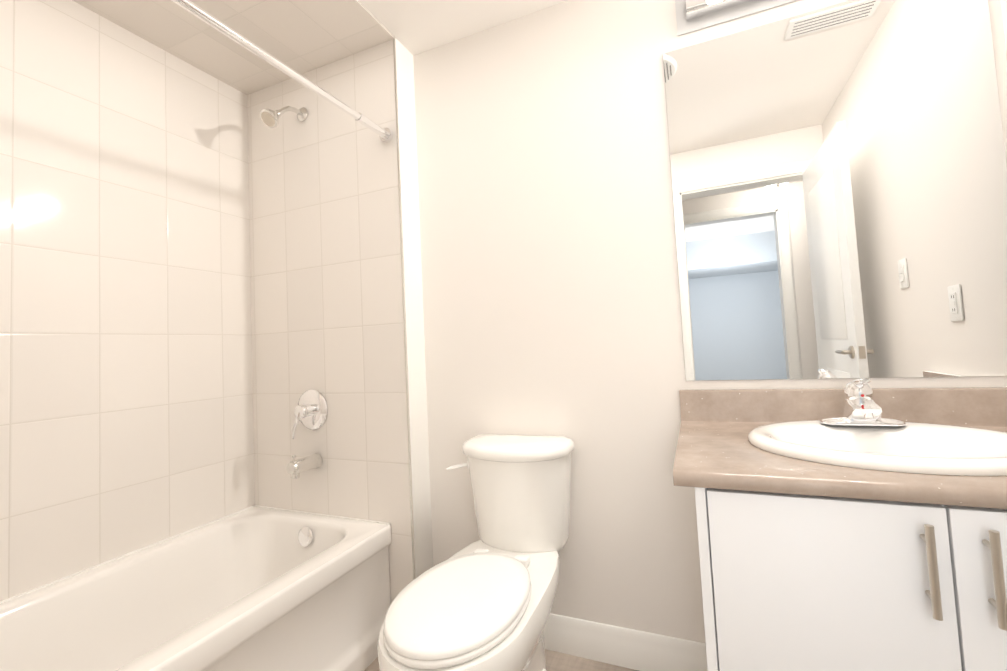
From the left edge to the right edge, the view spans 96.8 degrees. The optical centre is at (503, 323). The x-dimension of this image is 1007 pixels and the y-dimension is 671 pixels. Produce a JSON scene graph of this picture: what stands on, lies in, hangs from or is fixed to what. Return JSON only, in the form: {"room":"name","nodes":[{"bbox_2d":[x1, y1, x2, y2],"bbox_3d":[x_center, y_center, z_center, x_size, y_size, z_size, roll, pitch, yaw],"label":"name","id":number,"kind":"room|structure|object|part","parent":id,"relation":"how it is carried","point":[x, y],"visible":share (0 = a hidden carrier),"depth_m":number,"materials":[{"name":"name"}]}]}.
{"room":"bathroom","nodes":[
{"label":"bathroom","id":0,"kind":"room"},
{"bbox_2d":[0,0,254,600],"bbox_3d":[-1.464,0.054,1.397,0.100,2.300,1.869,-4,-3,23],"label":"tiled wall","id":1,"kind":"structure","parent":0,"point":[126,401],"depth_m":1.55,"materials":[{"name":"tile"}]},
{"bbox_2d":[0,505,254,603],"bbox_3d":[-1.401,0.784,1.287,0.006,0.006,1.516,-4,-3,23],"label":"trim","id":2,"kind":"structure","parent":1,"relation":"attached to","point":[50,583],"depth_m":1.50,"materials":[{"name":"white"}]},
{"bbox_2d":[247,38,432,602],"bbox_3d":[-0.731,0.046,1.921,0.835,2.300,0.129,-4,-3,23],"label":"tiled wall","id":3,"kind":"structure","parent":0,"point":[327,322],"depth_m":1.83,"materials":[{"name":"tile"}]},
{"bbox_2d":[171,0,392,142],"bbox_3d":[-0.753,-0.760,1.059,0.052,0.052,1.518,-4,-3,23],"label":"shower rail","id":4,"kind":"object","parent":3,"relation":"attached to","point":[205,16],"visible":0.98,"depth_m":1.29,"materials":[{"name":"silver metal"}]},
{"bbox_2d":[260,106,307,127],"bbox_3d":[-0.907,-0.865,1.848,0.072,0.154,0.196,-4,-3,23],"label":"shower head","id":5,"kind":"object","parent":3,"relation":"attached to","point":[269,118],"visible":1,"depth_m":1.79},
{"bbox_3d":[-0.896,-0.886,1.877,0.019,0.068,0.126,-4,-3,23],"label":"arm","id":6,"kind":"part","parent":5,"relation":"part of"},
{"bbox_2d":[287,453,322,478],"bbox_3d":[-0.798,0.557,1.789,0.062,0.090,0.135,-4,-3,23],"label":"tub spout","id":7,"kind":"object","parent":3,"relation":"attached to","point":[296,468],"visible":1,"depth_m":1.76,"materials":[{"name":"silver metal"}]},
{"bbox_2d":[292,390,327,438],"bbox_3d":[-0.813,0.369,1.831,0.166,0.192,0.080,-4,-3,23],"label":"tub valve","id":8,"kind":"object","parent":3,"relation":"attached to","point":[311,410],"visible":1,"depth_m":1.84,"materials":[{"name":"silver metal"}]},
{"bbox_3d":[-0.836,0.409,1.815,0.055,0.113,0.034,-4,-3,23],"label":"lever","id":9,"kind":"part","parent":8,"relation":"part of","materials":[{"name":"silver metal"}]},
{"bbox_2d":[255,505,389,524],"bbox_3d":[-0.768,0.782,1.840,0.730,0.006,0.006,-4,-3,23],"label":"trim","id":10,"kind":"structure","parent":3,"relation":"attached to","point":[379,522],"depth_m":1.82,"materials":[{"name":"white"}]},
{"bbox_2d":[393,36,415,579],"bbox_3d":[-0.374,0.017,1.699,0.006,2.300,0.007,-4,-3,23],"label":"trim","id":11,"kind":"structure","parent":3,"relation":"attached to","point":[404,320],"depth_m":1.70,"materials":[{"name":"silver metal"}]},
{"bbox_2d":[358,0,566,55],"bbox_3d":[-0.273,-1.222,0.926,2.824,0.080,1.869,-4,-3,23],"label":"ceiling","id":12,"kind":"structure","parent":0,"point":[414,27],"depth_m":1.67,"materials":[{"name":"white paint"}]},
{"bbox_2d":[72,0,393,94],"bbox_3d":[-1.113,-1.121,1.225,0.835,0.008,1.520,-4,-3,23],"label":"ceiling","id":13,"kind":"structure","parent":12,"relation":"attached to","point":[302,36],"depth_m":1.69,"materials":[{"name":"paint"}]},
{"bbox_2d":[364,649,638,670],"bbox_3d":[-0.132,1.153,0.856,2.824,0.080,1.749,-4,-3,23],"label":"floor","id":14,"kind":"structure","parent":0,"point":[557,661],"depth_m":1.49,"materials":[{"name":"tile"}]},
{"bbox_2d":[0,507,390,670],"bbox_3d":[-1.048,0.967,1.130,0.748,0.411,1.516,-4,-3,23],"label":"bathtub","id":15,"kind":"object","parent":14,"relation":"on","point":[258,589],"visible":1,"depth_m":1.44,"materials":[{"name":"white ceramic"}]},
{"bbox_2d":[377,434,573,670],"bbox_3d":[-0.066,0.758,1.265,0.416,0.745,0.748,-4,-3,23],"label":"toilet","id":16,"kind":"object","parent":14,"relation":"on","point":[485,602],"visible":1,"depth_m":1.23,"materials":[{"name":"white ceramic"}]},
{"bbox_3d":[-0.159,0.491,1.538,0.067,0.019,0.049,-4,-3,23],"label":"lever arm","id":17,"kind":"part","parent":16,"relation":"part of"},
{"bbox_3d":[-0.105,0.712,1.139,0.328,0.018,0.466,-4,-3,23],"label":"seat","id":18,"kind":"part","parent":16,"relation":"part of","materials":[{"name":"white plastic"}]},
{"bbox_3d":[-0.106,0.690,1.141,0.324,0.024,0.463,-4,-3,23],"label":"lid","id":19,"kind":"part","parent":16,"relation":"part of","materials":[{"name":"white plastic"}]},
{"bbox_3d":[0.032,0.415,1.510,0.384,0.045,0.241,-4,-3,23],"label":"tank lid","id":20,"kind":"part","parent":16,"relation":"part of","materials":[{"name":"white ceramic"}]},
{"bbox_3d":[0.044,0.595,1.507,0.356,0.314,0.219,-4,-3,23],"label":"tank","id":21,"kind":"part","parent":16,"relation":"part of","materials":[{"name":"white ceramic"}]},
{"bbox_2d":[673,378,1006,670],"bbox_3d":[0.845,0.599,0.961,0.836,0.941,0.613,-4,-3,23],"label":"bathroom vanity","id":22,"kind":"object","parent":14,"relation":"on","point":[858,524],"visible":1,"depth_m":0.81,"materials":[{"name":"white wood"}]},
{"bbox_2d":[673,387,1006,536],"bbox_3d":[0.832,0.238,0.990,0.836,0.129,0.592,-4,-3,23],"label":"countertop","id":23,"kind":"structure","parent":22,"relation":"on","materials":[{"name":"laminate"}]},
{"bbox_2d":[819,378,905,426],"bbox_3d":[0.889,0.191,1.109,0.174,0.117,0.105,-4,-3,23],"label":"faucet","id":24,"kind":"object","parent":23,"relation":"on","point":[860,409],"depth_m":1.10,"materials":[{"name":"silver metal"}]},
{"bbox_2d":[747,419,1006,522],"bbox_3d":[0.844,0.326,0.983,0.534,0.160,0.450,-4,-3,23],"label":"sink","id":25,"kind":"object","parent":23,"relation":"in","point":[892,446],"depth_m":0.98,"materials":[{"name":"white ceramic"}]},
{"bbox_3d":[0.574,0.615,0.788,0.355,0.609,0.018,-4,-3,23],"label":"door","id":26,"kind":"part","parent":22,"relation":"part of","materials":[{"name":"white wood"}]},
{"bbox_3d":[0.686,0.349,0.725,0.009,0.009,0.026,-4,-3,23],"label":"handle post","id":27,"kind":"part","parent":22,"relation":"part of","materials":[{"name":"silver metal"}]},
{"bbox_3d":[0.690,0.439,0.720,0.009,0.009,0.026,-4,-3,23],"label":"handle post","id":28,"kind":"part","parent":22,"relation":"part of","materials":[{"name":"silver metal"}]},
{"bbox_3d":[0.923,0.590,0.639,0.397,0.609,0.018,-4,-3,23],"label":"door","id":29,"kind":"part","parent":22,"relation":"part of","materials":[{"name":"white wood"}]},
{"bbox_3d":[0.756,0.344,0.695,0.009,0.009,0.026,-4,-3,23],"label":"handle post","id":30,"kind":"part","parent":22,"relation":"part of","materials":[{"name":"silver metal"}]},
{"bbox_3d":[0.761,0.434,0.690,0.009,0.009,0.026,-4,-3,23],"label":"handle post","id":31,"kind":"part","parent":22,"relation":"part of","materials":[{"name":"silver metal"}]},
{"bbox_2d":[413,0,1006,642],"bbox_3d":[0.180,-0.013,1.656,2.724,2.300,0.100,-4,-3,23],"label":"wall","id":32,"kind":"structure","parent":0,"point":[551,290],"depth_m":1.57,"materials":[{"name":"white paint"}]},
{"bbox_2d":[544,613,707,670],"bbox_3d":[0.181,1.076,1.558,0.987,0.118,0.014,-4,-3,23],"label":"baseboard","id":33,"kind":"structure","parent":32,"relation":"attached to","point":[623,647],"depth_m":1.46,"materials":[{"name":"white wood"}]},
{"bbox_2d":[675,0,797,35],"bbox_3d":[0.854,-1.036,1.285,0.674,0.141,0.110,-4,-3,23],"label":"sconce","id":34,"kind":"object","parent":32,"relation":"attached to","point":[693,15],"visible":1,"depth_m":1.41,"materials":[{"name":"white"}]},
{"bbox_2d":[663,0,1006,380],"bbox_3d":[0.916,-0.382,1.294,0.791,1.074,0.005,-4,-3,23],"label":"mirror","id":35,"kind":"object","parent":32,"relation":"attached to","point":[839,178],"visible":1,"depth_m":1.27,"materials":[{"name":"clear glass"}]},
{"bbox_2d":[1000,0,1006,57],"bbox_3d":[1.016,-0.127,0.284,0.100,2.300,1.769,-4,-3,23],"label":"wall","id":36,"kind":"structure","parent":0,"point":[1003,3],"depth_m":1.15,"materials":[{"name":"white paint"}]}
]}

